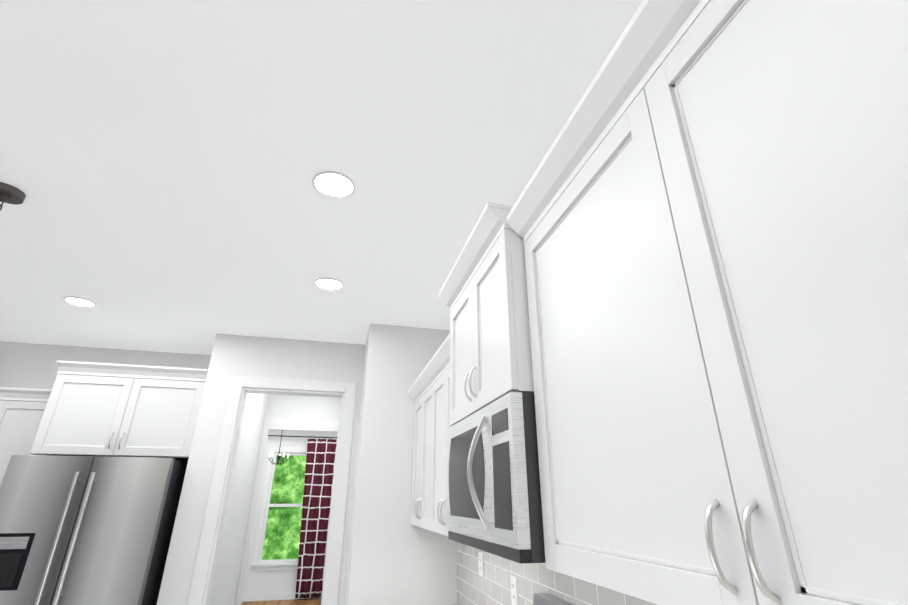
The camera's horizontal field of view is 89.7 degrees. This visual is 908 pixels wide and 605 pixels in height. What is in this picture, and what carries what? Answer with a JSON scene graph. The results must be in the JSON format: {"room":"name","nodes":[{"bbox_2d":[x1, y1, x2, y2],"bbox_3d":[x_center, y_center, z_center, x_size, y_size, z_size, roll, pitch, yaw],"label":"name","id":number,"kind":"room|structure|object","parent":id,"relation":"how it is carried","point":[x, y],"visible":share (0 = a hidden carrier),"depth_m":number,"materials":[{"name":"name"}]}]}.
{"room":"kitchen","nodes":[
{"label":"kitchen","id":0,"kind":"room"},
{"bbox_2d":[0,341,210,388],"bbox_3d":[-3.061,1.687,3.542,2.010,2.740,0.120,6,-24,-13],"label":"wall","id":1,"kind":"structure","parent":0,"point":[29,365],"depth_m":3.90,"materials":[{"name":"white paint"}]},
{"bbox_2d":[0,387,51,485],"bbox_3d":[-3.426,1.123,3.390,0.877,0.915,0.386,6,-24,-13],"label":"upper cabinet","id":2,"kind":"object","parent":1,"relation":"attached to","point":[22,410],"visible":0.35,"depth_m":3.40,"materials":[{"name":"white paint"}]},
{"bbox_2d":[30,360,207,462],"bbox_3d":[-2.476,0.892,3.595,1.002,0.645,0.672,6,-24,-13],"label":"upper cabinet","id":3,"kind":"object","parent":1,"relation":"attached to","point":[107,410],"visible":0.96,"depth_m":3.34,"materials":[{"name":"white paint"}]},
{"bbox_2d":[209,393,268,604],"bbox_3d":[-2.059,1.905,4.047,0.200,2.740,1.800,6,-24,-13],"label":"wall","id":4,"kind":"structure","parent":0,"point":[229,562],"depth_m":4.26,"materials":[{"name":"white paint"}]},
{"bbox_2d":[157,333,364,604],"bbox_3d":[-0.948,1.627,3.393,2.010,2.740,0.120,6,-24,-13],"label":"wall","id":5,"kind":"structure","parent":0,"point":[243,355],"depth_m":3.50,"materials":[{"name":"white paint"}]},
{"bbox_2d":[187,375,356,604],"bbox_3d":[-1.281,1.745,3.244,0.950,2.405,0.143,6,-24,-13],"label":"door frame","id":6,"kind":"structure","parent":5,"relation":"attached to","point":[241,387],"depth_m":3.37,"materials":[{"name":"white paint"}]},
{"bbox_2d":[241,598,320,604],"bbox_3d":[-4.124,2.233,1.268,12.500,0.060,13.600,6,-24,-13],"label":"floor","id":7,"kind":"structure","parent":0,"point":[315,601],"depth_m":7.26,"materials":[{"name":"brown wood"}]},
{"bbox_2d":[0,455,187,604],"bbox_3d":[-2.467,1.973,2.989,0.920,1.780,0.857,6,-24,-13],"label":"refrigerator","id":8,"kind":"object","parent":7,"relation":"on","point":[85,530],"visible":0.94,"depth_m":2.87,"materials":[{"name":"grey metal"}]},
{"bbox_2d":[533,593,573,604],"bbox_3d":[0.093,1.502,1.140,0.696,1.200,0.754,6,-24,-13],"label":"range","id":9,"kind":"object","parent":7,"relation":"on","point":[543,599],"visible":1,"depth_m":1.65,"materials":[{"name":"silver metal"}]},
{"bbox_2d":[243,429,337,593],"bbox_3d":[-2.689,3.637,8.091,4.800,2.740,0.140,6,-24,-13],"label":"wall","id":10,"kind":"structure","parent":0,"point":[269,581],"depth_m":7.66,"materials":[{"name":"white paint"}]},
{"bbox_2d":[250,447,306,570],"bbox_3d":[-2.813,3.582,8.025,1.120,1.950,0.140,6,-24,-13],"label":"window","id":11,"kind":"structure","parent":10,"relation":"in","point":[259,564],"depth_m":7.83,"materials":[{"name":"white paint"}]},
{"bbox_2d":[295,439,336,598],"bbox_3d":[-2.386,3.673,7.944,0.610,2.500,0.059,6,-24,-13],"label":"curtain","id":12,"kind":"object","parent":11,"relation":"hanging from","point":[319,469],"depth_m":7.92,"materials":[{"name":"red fabric"}]},
{"bbox_2d":[242,591,320,601],"bbox_3d":[-2.673,4.816,7.504,4.540,0.110,0.013,6,-24,-13],"label":"baseboard","id":13,"kind":"structure","parent":10,"relation":"attached to","point":[268,596],"depth_m":7.42,"materials":[{"name":"white paint"}]},
{"bbox_2d":[268,435,336,437],"bbox_3d":[-2.738,2.462,8.368,1.575,0.041,0.035,6,-24,-13],"label":"curtain rod","id":14,"kind":"object","parent":10,"relation":"attached to","point":[268,435],"depth_m":8.35,"materials":[{"name":"black metal"}]},
{"bbox_2d":[265,394,341,419],"bbox_3d":[-1.847,2.317,5.006,4.800,2.740,0.120,6,-24,-13],"label":"wall","id":15,"kind":"structure","parent":0,"point":[297,406],"depth_m":5.42,"materials":[{"name":"white paint"}]},
{"bbox_2d":[235,417,339,604],"bbox_3d":[-1.748,2.459,4.894,0.888,2.390,0.017,6,-24,-13],"label":"door frame","id":16,"kind":"structure","parent":15,"relation":"attached to","point":[299,424],"depth_m":5.13,"materials":[{"name":"white paint"}]},
{"bbox_2d":[0,0,642,354],"bbox_3d":[-4.119,-0.349,2.375,12.500,0.080,13.600,6,-24,-13],"label":"ceiling","id":17,"kind":"structure","parent":0,"point":[163,163],"depth_m":1.73,"materials":[{"name":"white paint"}]},
{"bbox_2d":[0,182,25,210],"bbox_3d":[-1.917,-0.038,1.767,0.302,0.962,0.316,6,-24,-13],"label":"pendant light","id":18,"kind":"object","parent":17,"relation":"hanging from","point":[10,194],"visible":1,"depth_m":1.94,"materials":[{"name":"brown metal"}]},
{"bbox_2d":[64,296,95,307],"bbox_3d":[-2.506,-0.003,3.060,0.174,0.012,0.174,6,-24,-13],"label":"recessed light","id":19,"kind":"object","parent":17,"relation":"in","point":[79,301],"visible":1,"depth_m":3.06,"materials":[{"name":"white paint"}]},
{"bbox_2d":[268,430,288,464],"bbox_3d":[-2.653,2.099,7.013,0.306,0.760,0.292,6,-24,-13],"label":"light","id":20,"kind":"object","parent":17,"relation":"hanging from","point":[278,458],"visible":0.9,"depth_m":6.88,"materials":[{"name":"black metal"}]},
{"bbox_2d":[314,277,343,290],"bbox_3d":[-0.765,-0.112,2.797,0.174,0.012,0.174,6,-24,-13],"label":"recessed light","id":21,"kind":"object","parent":17,"relation":"in","point":[329,284],"visible":1,"depth_m":2.79,"materials":[{"name":"white paint"}]},
{"bbox_2d":[312,171,354,197],"bbox_3d":[-0.502,-0.491,1.910,0.174,0.012,0.174,6,-24,-13],"label":"recessed light","id":22,"kind":"object","parent":17,"relation":"in","point":[333,184],"visible":1,"depth_m":1.91,"materials":[{"name":"white paint"}]},
{"bbox_2d":[344,323,456,604],"bbox_3d":[-0.295,1.559,3.230,0.830,2.740,0.540,6,-24,-13],"label":"wall","id":23,"kind":"structure","parent":0,"point":[395,557],"depth_m":3.01,"materials":[{"name":"white paint"}]},
{"bbox_3d":[0.963,0.136,-0.096,0.150,2.740,7.090,6,-24,-13],"label":"wall","id":24,"kind":"structure","parent":0,"visible":0},
{"bbox_2d":[410,374,426,527],"bbox_3d":[-0.045,0.926,2.856,0.315,0.870,0.725,6,-24,-13],"label":"upper cabinet","id":25,"kind":"object","parent":24,"relation":"attached to","point":[419,395],"depth_m":2.89,"materials":[{"name":"white paint"}]},
{"bbox_2d":[423,342,450,535],"bbox_3d":[0.102,0.696,2.319,0.315,0.870,0.715,6,-24,-13],"label":"upper cabinet","id":26,"kind":"object","parent":24,"relation":"attached to","point":[428,392],"depth_m":2.41,"materials":[{"name":"white paint"}]},
{"bbox_2d":[439,202,533,425],"bbox_3d":[0.227,0.118,1.768,0.430,0.622,0.756,6,-24,-13],"label":"upper cabinet","id":27,"kind":"object","parent":24,"relation":"attached to","point":[483,296],"visible":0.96,"depth_m":1.57,"materials":[{"name":"white paint"}]},
{"bbox_2d":[447,392,545,563],"bbox_3d":[0.222,0.600,1.562,0.438,0.420,0.754,6,-24,-13],"label":"microwave","id":28,"kind":"object","parent":27,"relation":"attached to","point":[494,500],"visible":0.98,"depth_m":1.29,"materials":[{"name":"grey metal"}]},
{"bbox_2d":[457,542,656,604],"bbox_3d":[0.886,0.313,-0.193,0.008,0.503,7.089,6,-24,-13],"label":"tile backsplash","id":29,"kind":"structure","parent":24,"relation":"attached to","point":[492,586],"depth_m":2.02,"materials":[{"name":"grey tile"}]},
{"bbox_2d":[478,551,483,576],"bbox_3d":[0.146,1.431,2.497,0.008,0.116,0.072,6,-24,-13],"label":"outlet","id":30,"kind":"object","parent":29,"relation":"attached to","point":[480,562],"visible":1,"depth_m":2.49,"materials":[{"name":"white plastic"}]},
{"bbox_2d":[510,575,518,604],"bbox_3d":[0.268,1.286,2.032,0.008,0.116,0.072,6,-24,-13],"label":"outlet","id":31,"kind":"object","parent":29,"relation":"attached to","point":[514,591],"visible":1,"depth_m":2.02,"materials":[{"name":"white plastic"}]},
{"bbox_2d":[514,80,705,604],"bbox_3d":[0.459,0.073,1.035,0.315,1.004,0.688,6,-24,-13],"label":"upper cabinet","id":32,"kind":"object","parent":24,"relation":"attached to","point":[616,517],"depth_m":0.98,"materials":[{"name":"white paint"}]},
{"bbox_2d":[610,0,907,604],"bbox_3d":[0.605,-0.156,0.501,0.315,1.004,0.744,6,-24,-13],"label":"upper cabinet","id":33,"kind":"object","parent":24,"relation":"attached to","point":[707,219],"depth_m":0.58,"materials":[{"name":"white paint"}]},
{"label":"outside","id":34,"kind":"structure","parent":0,"visible":0},
{"bbox_2d":[262,455,305,559],"bbox_3d":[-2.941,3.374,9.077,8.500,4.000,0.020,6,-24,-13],"label":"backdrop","id":35,"kind":"structure","parent":34,"point":[282,535],"depth_m":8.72,"materials":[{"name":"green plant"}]}
]}

